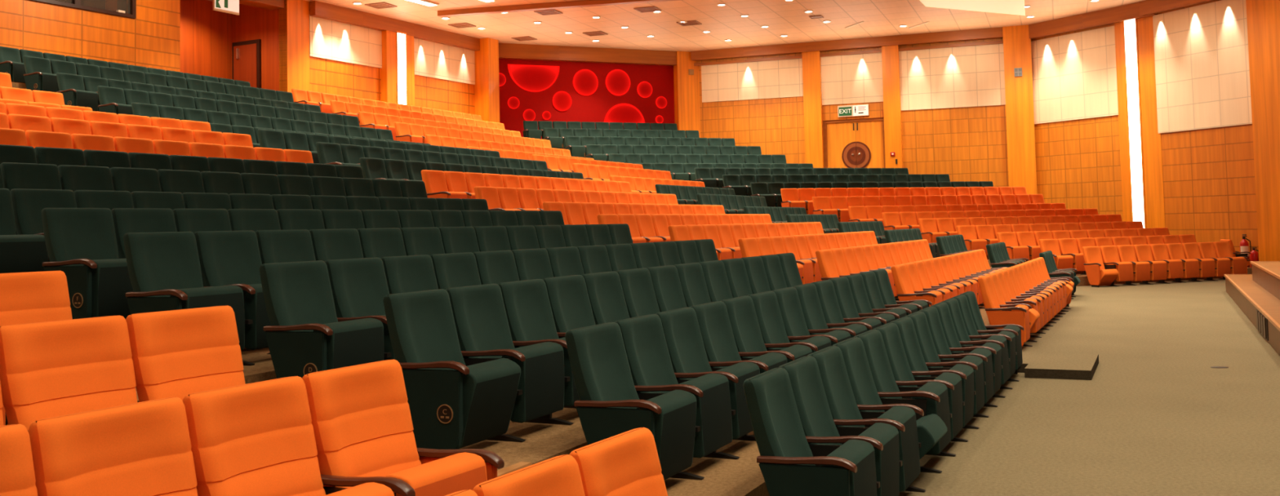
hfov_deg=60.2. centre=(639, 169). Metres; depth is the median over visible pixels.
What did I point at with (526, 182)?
seat
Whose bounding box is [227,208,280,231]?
seat
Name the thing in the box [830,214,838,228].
seat
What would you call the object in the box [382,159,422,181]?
seat
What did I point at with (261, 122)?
seat
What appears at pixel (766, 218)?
seat
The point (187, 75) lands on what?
seat
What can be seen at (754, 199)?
seat
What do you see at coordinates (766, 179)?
seat
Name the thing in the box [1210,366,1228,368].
floor outlet
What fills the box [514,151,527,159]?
seat
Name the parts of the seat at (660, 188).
backrest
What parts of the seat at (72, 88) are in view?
panel, armrest, backrest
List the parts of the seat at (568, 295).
armrest, backrest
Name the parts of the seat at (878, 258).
backrest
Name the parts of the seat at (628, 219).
backrest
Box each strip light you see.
[395,31,407,104]
[407,0,439,6]
[480,0,496,2]
[1122,18,1146,228]
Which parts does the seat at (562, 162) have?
backrest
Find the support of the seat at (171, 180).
on the floor at (741, 477)
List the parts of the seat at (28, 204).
backrest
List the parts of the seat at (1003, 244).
backrest, armrest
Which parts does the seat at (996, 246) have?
backrest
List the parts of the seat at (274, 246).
backrest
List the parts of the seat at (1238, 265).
backrest, panel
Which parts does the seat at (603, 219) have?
backrest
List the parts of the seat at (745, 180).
backrest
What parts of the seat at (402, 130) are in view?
backrest, panel, armrest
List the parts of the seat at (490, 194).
backrest, armrest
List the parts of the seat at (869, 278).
backrest, armrest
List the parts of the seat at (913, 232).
backrest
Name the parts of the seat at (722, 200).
backrest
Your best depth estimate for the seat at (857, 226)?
24.31 m
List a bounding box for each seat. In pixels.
[0,45,26,83]
[0,72,12,87]
[0,86,33,102]
[0,98,26,104]
[0,102,7,115]
[0,112,9,128]
[0,128,27,146]
[0,144,36,164]
[0,162,62,191]
[0,164,17,235]
[0,188,48,273]
[0,271,72,426]
[0,315,137,431]
[0,382,4,426]
[0,424,37,495]
[2,406,5,426]
[5,102,46,116]
[7,114,52,132]
[10,188,76,266]
[19,48,43,62]
[23,55,59,92]
[25,130,73,148]
[26,101,60,107]
[28,396,197,495]
[31,89,64,105]
[34,146,85,166]
[40,208,133,319]
[43,52,66,61]
[44,106,84,119]
[49,59,76,75]
[49,117,91,134]
[56,72,97,111]
[57,164,114,192]
[60,105,92,111]
[65,55,88,64]
[71,133,115,151]
[74,190,133,257]
[75,62,101,77]
[82,75,108,111]
[82,110,119,123]
[83,149,130,168]
[87,58,108,66]
[88,120,128,137]
[97,85,133,115]
[99,66,124,80]
[106,79,132,89]
[107,62,128,70]
[110,167,161,192]
[111,208,177,258]
[113,137,155,153]
[117,113,151,125]
[122,69,146,83]
[123,88,150,105]
[123,231,244,351]
[125,124,162,140]
[125,306,244,402]
[128,64,148,72]
[128,152,172,170]
[130,81,154,92]
[130,191,185,210]
[131,102,159,117]
[144,72,167,86]
[147,67,166,75]
[147,91,173,106]
[150,116,182,128]
[151,139,191,155]
[153,84,176,94]
[157,105,184,120]
[157,169,204,193]
[160,127,194,142]
[165,70,184,77]
[165,75,187,88]
[168,155,209,172]
[171,94,195,109]
[173,208,231,233]
[175,87,196,97]
[181,120,211,131]
[182,107,208,122]
[182,192,231,210]
[182,376,394,495]
[183,72,202,79]
[185,78,207,91]
[188,142,225,158]
[192,129,224,145]
[193,97,217,111]
[194,230,270,365]
[195,90,217,100]
[200,75,218,82]
[200,171,244,194]
[204,80,225,93]
[205,110,230,124]
[207,157,245,173]
[209,123,232,133]
[215,93,235,102]
[215,99,237,113]
[217,77,235,84]
[222,132,253,146]
[222,144,256,159]
[223,83,244,96]
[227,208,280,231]
[228,112,252,126]
[228,193,274,208]
[231,124,260,147]
[234,80,250,86]
[235,95,254,104]
[235,102,257,115]
[240,173,280,195]
[241,85,261,97]
[242,159,278,175]
[249,115,272,128]
[253,97,271,106]
[253,127,275,143]
[253,146,285,161]
[254,229,315,354]
[255,104,275,117]
[257,128,285,149]
[258,260,384,378]
[259,88,277,100]
[270,117,292,130]
[271,99,288,108]
[271,194,312,210]
[274,106,293,119]
[275,90,293,102]
[275,128,295,132]
[275,161,308,176]
[276,208,324,231]
[277,174,315,195]
[282,131,319,163]
[283,149,313,163]
[287,102,305,110]
[289,119,311,132]
[291,88,319,106]
[292,109,311,121]
[295,131,315,133]
[302,360,504,495]
[304,103,320,111]
[306,90,332,113]
[306,133,328,151]
[306,163,337,177]
[308,121,328,133]
[309,111,328,123]
[309,195,348,210]
[309,228,363,262]
[311,176,346,196]
[315,133,333,135]
[315,142,360,166]
[320,93,335,103]
[320,209,364,229]
[324,257,395,360]
[326,113,344,124]
[326,123,346,135]
[327,135,350,144]
[329,100,357,116]
[333,134,351,137]
[334,94,349,102]
[334,164,364,178]
[340,143,364,164]
[342,115,359,126]
[342,177,375,196]
[343,124,362,137]
[344,102,360,125]
[345,195,381,210]
[348,137,369,146]
[351,136,368,139]
[356,227,406,257]
[358,111,386,129]
[359,103,373,113]
[359,157,404,180]
[360,127,377,138]
[360,209,400,228]
[362,146,386,159]
[368,139,389,147]
[371,178,402,197]
[372,106,386,115]
[373,113,396,140]
[376,128,393,140]
[377,196,410,210]
[380,254,438,294]
[382,147,405,160]
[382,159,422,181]
[382,288,520,449]
[385,107,399,116]
[386,115,400,126]
[387,141,407,149]
[394,121,422,142]
[396,209,434,227]
[398,180,427,198]
[400,116,413,124]
[400,226,444,255]
[403,149,424,161]
[404,160,426,180]
[405,142,424,151]
[408,123,426,143]
[408,197,438,210]
[412,118,426,125]
[421,124,435,136]
[421,169,466,199]
[422,144,440,152]
[422,151,442,163]
[425,120,438,127]
[425,134,441,146]
[425,161,446,171]
[430,209,464,227]
[430,252,481,289]
[434,126,448,137]
[435,198,464,210]
[436,121,449,128]
[438,226,479,253]
[439,146,456,153]
[440,136,454,146]
[440,152,459,164]
[443,171,475,199]
[444,163,464,172]
[445,284,564,442]
[445,489,477,495]
[446,128,460,137]
[452,137,466,148]
[455,147,471,155]
[457,154,475,165]
[458,129,471,139]
[460,210,493,226]
[462,164,482,173]
[462,198,488,210]
[463,172,485,193]
[465,138,479,147]
[465,146,479,149]
[469,130,482,140]
[470,148,486,155]
[472,454,585,495]
[473,155,492,166]
[473,226,511,252]
[473,250,519,284]
[474,186,520,210]
[477,140,490,148]
[479,147,492,151]
[480,132,493,142]
[480,165,498,173]
[483,173,504,187]
[484,150,500,157]
[488,141,501,149]
[488,210,518,226]
[489,156,506,167]
[491,148,505,157]
[496,186,540,210]
[497,167,515,175]
[497,279,579,425]
[500,142,512,151]
[501,174,521,188]
[503,150,516,159]
[504,157,521,168]
[504,225,539,250]
[511,143,523,151]
[511,248,553,280]
[512,168,529,176]
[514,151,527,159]
[514,210,542,226]
[515,187,543,210]
[518,175,537,189]
[519,159,534,169]
[521,144,533,152]
[525,151,536,159]
[528,168,544,177]
[531,154,560,171]
[532,160,547,170]
[533,176,552,189]
[533,225,565,248]
[534,188,555,208]
[537,210,564,225]
[542,169,558,177]
[542,201,569,225]
[542,275,595,408]
[544,155,572,172]
[545,246,584,277]
[549,177,567,190]
[551,189,572,202]
[555,156,573,172]
[556,171,571,178]
[560,224,590,247]
[563,202,586,224]
[564,177,582,191]
[564,322,696,480]
[566,157,578,170]
[568,190,587,202]
[568,427,667,495]
[569,172,583,179]
[572,163,601,180]
[576,244,612,274]
[577,158,588,164]
[578,178,595,191]
[580,202,599,224]
[581,271,629,324]
[583,224,612,245]
[584,164,609,181]
[584,191,602,203]
[587,159,598,164]
[591,179,608,191]
[595,164,609,179]
[597,160,608,165]
[597,203,615,213]
[597,213,645,243]
[600,191,617,203]
[604,180,620,191]
[604,244,636,271]
[605,165,618,178]
[607,161,617,166]
[607,223,632,244]
[609,175,639,193]
[613,191,630,203]
[613,203,630,214]
[614,314,732,480]
[615,267,659,318]
[616,162,626,167]
[616,166,627,176]
[617,181,631,192]
[617,213,662,242]
[622,176,649,193]
[625,163,635,168]
[626,167,637,177]
[626,203,644,214]
[627,192,643,204]
[630,242,660,268]
[632,177,656,193]
[634,164,643,168]
[634,213,671,241]
[635,168,646,177]
[640,192,655,204]
[641,204,657,214]
[642,177,655,191]
[644,168,655,178]
[646,265,687,312]
[649,213,670,236]
[652,178,662,191]
[652,193,666,204]
[653,169,663,178]
[653,241,681,266]
[654,184,684,204]
[654,204,670,213]
[655,306,759,460]
[661,178,671,185]
[662,170,671,179]
[664,194,678,204]
[664,213,682,226]
[666,185,693,204]
[667,204,682,214]
[667,225,718,257]
[670,179,680,185]
[674,240,700,264]
[674,262,711,307]
[675,185,698,204]
[679,180,688,186]
[679,213,696,225]
[680,204,693,213]
[684,186,697,199]
[686,224,732,260]
[688,181,697,186]
[689,301,787,441]
[691,204,704,213]
[692,213,708,225]
[693,186,704,196]
[693,239,718,262]
[694,168,716,187]
[695,181,705,186]
[696,193,727,213]
[698,260,733,302]
[700,224,742,258]
[702,186,712,194]
[702,204,715,213]
[704,213,720,224]
[707,194,735,213]
[710,168,725,187]
[711,187,720,195]
[712,204,724,213]
[715,224,739,248]
[716,194,744,213]
[716,213,732,224]
[718,187,728,195]
[720,296,812,363]
[721,257,752,297]
[722,174,746,195]
[725,195,744,213]
[726,188,735,195]
[728,213,742,224]
[728,223,745,247]
[733,195,745,209]
[737,237,760,257]
[738,174,755,195]
[738,213,752,223]
[740,223,757,238]
[740,256,770,294]
[742,195,752,206]
[742,367,876,495]
[743,206,755,213]
[746,291,831,353]
[749,195,759,206]
[749,213,762,223]
[750,182,774,207]
[753,206,780,222]
[753,223,768,237]
[754,236,803,279]
[755,174,772,194]
[757,196,767,206]
[759,213,772,223]
[760,254,786,291]
[761,206,786,222]
[764,222,778,236]
[767,182,784,207]
[767,236,813,284]
[769,207,781,222]
[771,174,787,182]
[771,287,850,346]
[773,222,788,236]
[776,253,802,287]
[777,207,786,221]
[778,355,899,495]
[780,188,805,208]
[780,235,822,282]
[783,182,800,188]
[784,207,793,214]
[784,222,798,235]
[786,214,798,222]
[791,207,799,214]
[791,283,866,337]
[793,235,816,259]
[794,222,807,235]
[795,214,805,222]
[797,188,815,214]
[798,207,806,214]
[800,182,816,188]
[803,214,831,233]
[804,222,815,235]
[804,234,819,258]
[808,346,919,492]
[810,214,836,233]
[811,222,823,234]
[811,280,881,331]
[812,196,838,218]
[813,234,829,250]
[815,182,832,189]
[815,249,840,280]
[817,214,839,233]
[822,233,838,248]
[824,214,834,228]
[828,248,849,277]
[828,276,895,325]
[829,196,849,222]
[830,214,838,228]
[831,182,848,188]
[832,337,946,493]
[833,232,847,248]
[837,222,849,232]
[840,247,860,275]
[842,232,855,247]
[844,274,906,319]
[845,195,863,208]
[846,222,855,232]
[848,206,874,222]
[851,231,862,246]
[851,246,894,296]
[853,222,879,244]
[854,329,951,473]
[857,271,917,315]
[858,231,870,245]
[859,222,885,244]
[859,245,897,297]
[862,195,879,206]
[864,221,886,243]
[865,205,884,226]
[866,231,877,244]
[868,244,899,301]
[870,221,880,236]
[871,269,932,311]
[873,323,963,457]
[876,221,884,235]
[876,243,897,297]
[881,205,899,212]
[881,212,909,230]
[884,230,896,243]
[884,243,901,265]
[889,316,973,442]
[890,264,942,306]
[892,242,907,264]
[893,229,902,242]
[897,205,915,212]
[897,229,907,241]
[898,212,920,231]
[899,241,915,262]
[902,262,950,301]
[903,229,930,249]
[905,311,984,429]
[906,240,920,261]
[908,228,936,257]
[911,261,957,298]
[914,204,931,212]
[914,228,940,257]
[915,211,933,225]
[915,240,927,260]
[918,218,946,243]
[918,306,994,417]
[920,239,933,259]
[920,259,964,295]
[928,257,971,293]
[929,302,1001,407]
[931,211,949,218]
[935,217,957,235]
[935,236,955,257]
[937,257,977,300]
[940,298,1009,398]
[942,235,963,253]
[942,255,982,305]
[947,211,964,217]
[948,235,967,253]
[950,254,985,308]
[951,217,969,231]
[951,294,1015,389]
[952,235,972,252]
[955,253,987,306]
[956,225,987,256]
[958,234,986,252]
[960,291,1024,382]
[962,252,992,303]
[964,210,980,217]
[967,251,998,274]
[968,217,986,225]
[972,250,1002,272]
[974,225,998,259]
[976,248,1008,271]
[977,275,1030,346]
[979,210,995,217]
[985,217,1002,225]
[985,273,1039,346]
[986,244,1017,268]
[992,224,1011,239]
[992,271,1039,342]
[993,243,1021,264]
[996,231,1029,260]
[996,243,1024,263]
[997,269,1043,337]
[998,242,1029,262]
[1000,216,1017,225]
[1004,267,1047,333]
[1009,266,1050,330]
[1010,223,1029,232]
[1014,264,1054,326]
[1015,231,1041,260]
[1016,216,1033,224]
[1017,263,1057,323]
[1022,262,1061,319]
[1026,260,1064,317]
[1027,223,1046,231]
[1029,259,1066,314]
[1031,216,1048,223]
[1033,231,1053,245]
[1034,258,1073,311]
[1036,257,1074,309]
[1039,239,1073,269]
[1039,252,1072,294]
[1044,222,1062,231]
[1044,251,1074,299]
[1047,215,1063,223]
[1047,250,1079,297]
[1051,230,1070,239]
[1057,238,1085,271]
[1062,222,1079,231]
[1068,230,1087,238]
[1075,237,1095,275]
[1078,222,1096,230]
[1081,246,1118,287]
[1085,229,1104,238]
[1093,237,1113,246]
[1094,222,1111,229]
[1099,245,1133,286]
[1102,229,1121,237]
[1111,236,1130,245]
[1116,244,1150,285]
[1119,228,1137,236]
[1128,235,1147,244]
[1133,244,1166,284]
[1135,227,1154,235]
[1145,235,1164,244]
[1150,244,1183,284]
[1151,227,1169,235]
[1162,235,1180,244]
[1165,243,1199,283]
[1177,234,1196,243]
[1181,242,1214,281]
[1197,242,1230,280]
[1213,241,1248,279]
[1220,239,1250,266]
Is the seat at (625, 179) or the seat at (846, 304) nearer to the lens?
the seat at (846, 304)
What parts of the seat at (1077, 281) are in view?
backrest, armrest, armrest, panel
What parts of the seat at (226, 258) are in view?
backrest, armrest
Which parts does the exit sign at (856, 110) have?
exit panel, notice panel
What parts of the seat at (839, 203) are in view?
backrest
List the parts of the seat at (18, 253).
backrest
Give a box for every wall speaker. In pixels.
[688,69,693,75]
[1013,67,1022,76]
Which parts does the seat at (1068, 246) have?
armrest, backrest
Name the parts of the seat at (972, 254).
backrest, armrest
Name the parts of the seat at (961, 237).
backrest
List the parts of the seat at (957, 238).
backrest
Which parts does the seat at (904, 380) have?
backrest, armrest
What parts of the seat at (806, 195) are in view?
backrest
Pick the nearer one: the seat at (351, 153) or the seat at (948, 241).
the seat at (351, 153)
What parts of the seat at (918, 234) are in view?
backrest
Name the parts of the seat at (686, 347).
backrest, armrest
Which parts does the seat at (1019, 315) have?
backrest, panel, armrest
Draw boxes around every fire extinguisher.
[1240,234,1251,267]
[1249,247,1258,267]
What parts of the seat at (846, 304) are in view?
backrest, armrest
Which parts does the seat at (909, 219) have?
backrest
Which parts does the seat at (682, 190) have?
backrest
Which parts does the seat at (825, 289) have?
backrest, armrest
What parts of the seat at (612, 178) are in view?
backrest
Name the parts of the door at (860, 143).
round push plate, round push plate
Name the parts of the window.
pane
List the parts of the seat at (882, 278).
backrest, armrest, armrest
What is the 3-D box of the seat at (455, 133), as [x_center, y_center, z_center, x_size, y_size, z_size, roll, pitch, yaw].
[-4.952,-0.686,30.250,0.563,0.868,0.568,-3,-3,25]
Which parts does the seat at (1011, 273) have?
backrest, armrest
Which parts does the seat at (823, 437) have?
backrest, armrest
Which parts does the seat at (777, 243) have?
backrest, armrest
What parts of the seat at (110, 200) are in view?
backrest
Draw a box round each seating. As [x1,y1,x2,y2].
[348,96,1143,229]
[522,120,993,188]
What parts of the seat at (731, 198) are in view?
backrest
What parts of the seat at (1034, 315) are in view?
backrest, armrest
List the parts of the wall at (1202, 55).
acoustic panel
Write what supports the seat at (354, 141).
on the floor at (741, 477)
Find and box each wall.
[0,0,180,83]
[180,0,284,90]
[278,1,475,114]
[498,58,675,139]
[698,37,1008,186]
[1031,23,1123,221]
[1152,0,1258,267]
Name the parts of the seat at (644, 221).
backrest, armrest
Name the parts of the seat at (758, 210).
backrest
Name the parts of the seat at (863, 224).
backrest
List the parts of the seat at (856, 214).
backrest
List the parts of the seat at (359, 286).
backrest, armrest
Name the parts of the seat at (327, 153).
backrest, armrest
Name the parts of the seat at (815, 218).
backrest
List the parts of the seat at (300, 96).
backrest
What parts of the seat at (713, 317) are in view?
backrest, armrest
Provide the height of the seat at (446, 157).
0.862 m
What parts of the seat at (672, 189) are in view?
backrest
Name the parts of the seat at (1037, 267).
backrest, armrest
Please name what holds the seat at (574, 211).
on the floor at (741, 477)
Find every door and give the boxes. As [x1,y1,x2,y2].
[231,39,261,88]
[822,117,885,168]
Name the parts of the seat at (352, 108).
backrest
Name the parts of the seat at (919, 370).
backrest, armrest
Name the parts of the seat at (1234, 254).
backrest, armrest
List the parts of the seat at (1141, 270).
backrest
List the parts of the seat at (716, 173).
backrest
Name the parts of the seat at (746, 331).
backrest, armrest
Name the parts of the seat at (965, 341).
backrest, armrest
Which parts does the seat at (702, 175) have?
backrest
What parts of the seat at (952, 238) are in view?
backrest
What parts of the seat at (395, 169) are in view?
backrest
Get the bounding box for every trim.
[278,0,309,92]
[309,0,479,50]
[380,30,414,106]
[437,0,674,17]
[474,37,499,123]
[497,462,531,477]
[498,42,676,66]
[673,51,700,137]
[690,26,1003,61]
[693,40,1003,66]
[801,50,824,168]
[881,44,902,168]
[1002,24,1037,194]
[1028,2,1157,39]
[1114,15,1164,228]
[1138,0,1213,15]
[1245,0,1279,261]
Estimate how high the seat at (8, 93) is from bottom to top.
0.854 m
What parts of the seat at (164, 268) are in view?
panel, armrest, backrest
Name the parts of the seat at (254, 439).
backrest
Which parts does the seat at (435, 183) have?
backrest, panel, armrest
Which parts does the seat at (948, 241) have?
backrest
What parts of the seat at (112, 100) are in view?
panel, armrest, backrest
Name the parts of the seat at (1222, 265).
backrest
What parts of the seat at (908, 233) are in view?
backrest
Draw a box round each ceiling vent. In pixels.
[364,1,397,8]
[448,22,475,28]
[511,35,537,40]
[533,8,562,15]
[582,31,608,35]
[633,5,661,13]
[676,20,702,26]
[808,14,823,18]
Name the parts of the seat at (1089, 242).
backrest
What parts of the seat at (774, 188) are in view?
backrest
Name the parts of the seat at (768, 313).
backrest, armrest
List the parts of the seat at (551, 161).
backrest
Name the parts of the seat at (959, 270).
backrest, armrest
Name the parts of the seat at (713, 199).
backrest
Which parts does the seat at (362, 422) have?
backrest, armrest, panel, armrest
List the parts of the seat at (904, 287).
backrest, panel, armrest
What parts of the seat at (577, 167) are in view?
backrest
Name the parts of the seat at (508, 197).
backrest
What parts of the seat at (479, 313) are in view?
backrest, armrest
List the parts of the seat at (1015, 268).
backrest, armrest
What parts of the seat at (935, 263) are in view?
backrest, armrest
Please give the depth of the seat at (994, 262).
21.81 m
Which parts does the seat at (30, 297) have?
backrest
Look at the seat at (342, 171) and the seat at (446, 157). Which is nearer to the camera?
the seat at (342, 171)
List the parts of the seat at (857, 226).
backrest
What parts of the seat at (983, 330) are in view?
backrest, armrest, panel, armrest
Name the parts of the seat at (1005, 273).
backrest, armrest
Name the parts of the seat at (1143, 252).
backrest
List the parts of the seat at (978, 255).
backrest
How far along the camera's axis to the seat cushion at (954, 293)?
14.79 m
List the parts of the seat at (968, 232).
backrest, panel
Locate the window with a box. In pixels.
[31,0,136,18]
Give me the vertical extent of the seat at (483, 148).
0.876 m
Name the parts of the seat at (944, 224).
backrest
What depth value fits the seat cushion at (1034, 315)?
13.84 m
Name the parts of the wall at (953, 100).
acoustic panel, acoustic panel, acoustic panel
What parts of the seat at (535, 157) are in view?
backrest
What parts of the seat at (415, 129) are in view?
backrest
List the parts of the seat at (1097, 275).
panel, armrest, backrest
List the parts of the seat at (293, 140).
backrest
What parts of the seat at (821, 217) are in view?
backrest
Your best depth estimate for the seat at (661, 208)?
19.85 m
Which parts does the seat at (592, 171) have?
backrest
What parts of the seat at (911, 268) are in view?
backrest, armrest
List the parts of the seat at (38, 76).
panel, armrest, backrest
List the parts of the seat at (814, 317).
backrest, armrest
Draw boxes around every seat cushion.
[0,234,48,273]
[10,61,26,83]
[37,72,59,92]
[71,89,97,111]
[83,258,133,319]
[113,103,133,115]
[169,285,244,351]
[242,284,270,350]
[252,142,260,147]
[306,101,319,106]
[310,151,319,163]
[312,318,384,370]
[319,102,332,113]
[324,482,394,495]
[335,163,360,166]
[342,112,357,116]
[370,124,386,129]
[381,315,395,360]
[384,453,487,495]
[386,125,396,140]
[410,135,422,142]
[422,136,426,143]
[444,191,466,199]
[454,358,520,448]
[466,192,475,199]
[501,342,564,423]
[503,208,520,210]
[524,208,540,210]
[557,337,579,407]
[631,237,645,243]
[635,390,696,480]
[645,237,662,242]
[662,236,671,241]
[676,199,684,204]
[679,373,732,458]
[684,199,693,204]
[702,178,716,187]
[716,178,724,187]
[716,362,759,439]
[717,248,732,260]
[727,209,735,213]
[728,247,742,258]
[730,186,746,195]
[735,209,744,213]
[746,186,751,195]
[747,352,787,373]
[759,194,774,207]
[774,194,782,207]
[779,344,812,363]
[790,200,805,208]
[796,262,803,279]
[798,259,813,284]
[798,336,831,353]
[805,200,814,214]
[812,258,822,282]
[820,208,838,218]
[820,440,876,495]
[823,229,831,233]
[823,329,850,346]
[828,228,836,233]
[837,208,849,222]
[842,324,866,337]
[857,218,874,222]
[857,318,881,331]
[857,422,899,495]
[874,313,895,325]
[875,236,879,244]
[877,406,919,492]
[879,236,885,244]
[885,269,894,296]
[885,308,906,319]
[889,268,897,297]
[892,225,909,230]
[897,304,917,315]
[909,300,928,311]
[910,225,920,231]
[911,382,951,455]
[915,413,946,459]
[923,290,942,304]
[928,231,946,243]
[928,243,936,257]
[933,372,963,440]
[934,243,940,257]
[937,288,950,301]
[943,285,957,298]
[947,231,957,235]
[948,364,973,427]
[951,283,964,295]
[959,355,984,415]
[960,281,971,293]
[966,279,977,300]
[969,347,994,404]
[970,239,987,256]
[973,277,982,305]
[981,342,1001,395]
[982,335,1009,385]
[987,239,998,244]
[997,330,1015,377]
[1003,325,1022,370]
[1011,304,1030,342]
[1012,245,1029,260]
[1024,297,1039,333]
[1028,245,1041,260]
[1028,308,1039,331]
[1030,296,1043,328]
[1035,293,1047,326]
[1040,291,1050,323]
[1043,288,1054,319]
[1045,286,1057,315]
[1050,284,1061,312]
[1052,282,1064,310]
[1055,255,1073,269]
[1057,280,1066,307]
[1061,271,1072,294]
[1065,280,1074,304]
[1066,270,1074,293]
[1066,284,1073,299]
[1072,253,1085,271]
[1074,275,1079,287]
[1098,269,1118,286]
[1113,262,1133,281]
[1133,261,1150,281]
[1149,260,1166,280]
[1166,259,1183,279]
[1182,258,1199,278]
[1198,258,1214,277]
[1213,257,1230,276]
[1229,257,1245,274]
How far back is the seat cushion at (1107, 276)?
24.86 m
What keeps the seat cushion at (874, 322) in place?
on the seat at (825, 289)
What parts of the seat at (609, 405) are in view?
backrest, panel, armrest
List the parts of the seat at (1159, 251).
backrest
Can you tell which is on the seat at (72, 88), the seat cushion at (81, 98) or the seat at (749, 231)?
the seat cushion at (81, 98)
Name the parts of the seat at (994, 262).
backrest, panel, armrest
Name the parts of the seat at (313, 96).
backrest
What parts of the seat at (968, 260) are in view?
backrest, armrest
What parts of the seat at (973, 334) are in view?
backrest, armrest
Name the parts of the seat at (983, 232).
backrest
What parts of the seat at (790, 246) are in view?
backrest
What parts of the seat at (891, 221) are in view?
panel, backrest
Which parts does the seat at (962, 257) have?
backrest, armrest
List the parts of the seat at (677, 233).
backrest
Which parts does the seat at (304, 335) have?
panel, backrest, armrest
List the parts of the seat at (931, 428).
backrest, armrest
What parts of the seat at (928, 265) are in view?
backrest, armrest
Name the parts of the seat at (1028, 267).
backrest, armrest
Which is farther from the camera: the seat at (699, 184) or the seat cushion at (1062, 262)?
the seat at (699, 184)
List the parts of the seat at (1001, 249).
backrest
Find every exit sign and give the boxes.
[213,0,239,14]
[837,104,869,117]
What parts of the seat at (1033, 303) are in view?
backrest, armrest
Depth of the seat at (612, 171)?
27.52 m
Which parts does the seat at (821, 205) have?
panel, backrest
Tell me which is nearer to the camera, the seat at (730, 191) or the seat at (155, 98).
the seat at (155, 98)
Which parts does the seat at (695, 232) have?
backrest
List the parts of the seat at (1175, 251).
backrest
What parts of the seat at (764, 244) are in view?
backrest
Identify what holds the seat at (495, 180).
on the floor at (741, 477)
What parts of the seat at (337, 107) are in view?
backrest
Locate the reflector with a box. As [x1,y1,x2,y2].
[920,0,1025,15]
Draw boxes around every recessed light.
[352,1,362,4]
[440,17,450,19]
[533,21,542,23]
[716,3,726,5]
[740,14,749,17]
[804,9,813,13]
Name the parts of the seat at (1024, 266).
backrest, armrest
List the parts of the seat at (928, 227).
panel, backrest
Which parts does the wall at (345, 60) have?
acoustic panel, acoustic panel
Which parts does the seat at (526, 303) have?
backrest, armrest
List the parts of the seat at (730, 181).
backrest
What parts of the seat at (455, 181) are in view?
backrest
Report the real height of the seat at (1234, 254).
0.860 m
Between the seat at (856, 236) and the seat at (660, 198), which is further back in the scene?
the seat at (660, 198)
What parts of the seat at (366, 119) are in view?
panel, backrest, armrest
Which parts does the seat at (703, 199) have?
backrest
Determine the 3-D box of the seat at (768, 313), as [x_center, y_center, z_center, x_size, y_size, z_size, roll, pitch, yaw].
[1.151,1.378,8.437,0.563,0.851,0.571,-3,-3,25]
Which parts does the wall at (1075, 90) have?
acoustic panel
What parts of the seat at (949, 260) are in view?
backrest, armrest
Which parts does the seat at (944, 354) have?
backrest, armrest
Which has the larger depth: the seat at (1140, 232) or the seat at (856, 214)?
the seat at (856, 214)
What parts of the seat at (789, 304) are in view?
backrest, armrest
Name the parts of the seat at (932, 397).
backrest, armrest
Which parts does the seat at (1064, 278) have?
backrest, armrest, armrest, panel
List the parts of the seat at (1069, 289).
backrest, armrest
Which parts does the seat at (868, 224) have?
backrest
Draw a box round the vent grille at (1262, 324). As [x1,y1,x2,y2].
[1256,308,1268,341]
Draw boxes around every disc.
[498,72,506,86]
[507,63,559,92]
[507,96,519,109]
[523,109,535,120]
[542,111,551,119]
[552,90,572,111]
[573,69,598,95]
[604,102,644,125]
[605,69,630,95]
[636,81,652,97]
[655,96,666,108]
[655,115,663,123]
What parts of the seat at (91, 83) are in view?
backrest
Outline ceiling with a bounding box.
[208,0,1143,51]
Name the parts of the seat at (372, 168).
backrest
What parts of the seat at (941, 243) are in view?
backrest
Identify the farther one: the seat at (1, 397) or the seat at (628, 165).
the seat at (628, 165)
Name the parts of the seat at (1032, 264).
backrest, armrest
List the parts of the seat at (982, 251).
backrest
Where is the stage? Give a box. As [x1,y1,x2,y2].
[1223,261,1279,356]
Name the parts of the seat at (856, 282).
backrest, armrest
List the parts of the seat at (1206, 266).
backrest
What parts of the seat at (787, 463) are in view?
backrest, panel, armrest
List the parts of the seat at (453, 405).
backrest, panel, armrest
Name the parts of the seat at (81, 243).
panel, armrest, backrest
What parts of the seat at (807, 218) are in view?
backrest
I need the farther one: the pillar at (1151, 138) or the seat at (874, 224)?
the pillar at (1151, 138)
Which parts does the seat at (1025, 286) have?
backrest, armrest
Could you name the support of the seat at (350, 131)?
on the floor at (741, 477)
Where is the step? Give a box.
[1017,352,1098,380]
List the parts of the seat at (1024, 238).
backrest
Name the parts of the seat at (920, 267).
backrest, armrest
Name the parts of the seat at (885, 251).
backrest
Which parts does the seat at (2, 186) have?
backrest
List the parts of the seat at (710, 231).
backrest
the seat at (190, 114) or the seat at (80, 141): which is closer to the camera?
the seat at (80, 141)
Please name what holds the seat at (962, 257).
on the floor at (741, 477)
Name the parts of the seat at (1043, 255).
backrest, panel, armrest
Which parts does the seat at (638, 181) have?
backrest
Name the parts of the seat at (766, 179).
backrest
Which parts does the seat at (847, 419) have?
backrest, armrest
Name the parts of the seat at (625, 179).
backrest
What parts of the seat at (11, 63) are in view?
panel, armrest, backrest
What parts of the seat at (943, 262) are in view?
backrest, armrest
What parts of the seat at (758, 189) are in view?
backrest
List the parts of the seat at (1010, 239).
backrest, panel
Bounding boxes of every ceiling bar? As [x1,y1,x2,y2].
[844,21,863,28]
[908,21,928,28]
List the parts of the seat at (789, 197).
panel, backrest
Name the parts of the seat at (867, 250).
backrest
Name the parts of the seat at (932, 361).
backrest, armrest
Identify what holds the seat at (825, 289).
on the floor at (741, 477)
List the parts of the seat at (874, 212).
backrest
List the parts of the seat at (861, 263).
backrest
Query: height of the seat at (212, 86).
0.871 m
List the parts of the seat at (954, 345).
backrest, armrest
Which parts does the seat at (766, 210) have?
backrest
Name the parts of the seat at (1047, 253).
backrest, armrest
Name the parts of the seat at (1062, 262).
backrest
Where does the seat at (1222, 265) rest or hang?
on the floor at (1153, 417)
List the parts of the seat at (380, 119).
backrest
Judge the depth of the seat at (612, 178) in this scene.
25.38 m
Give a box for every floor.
[11,82,1252,495]
[898,278,1279,495]
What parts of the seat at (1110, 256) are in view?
backrest, armrest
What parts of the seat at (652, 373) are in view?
backrest, armrest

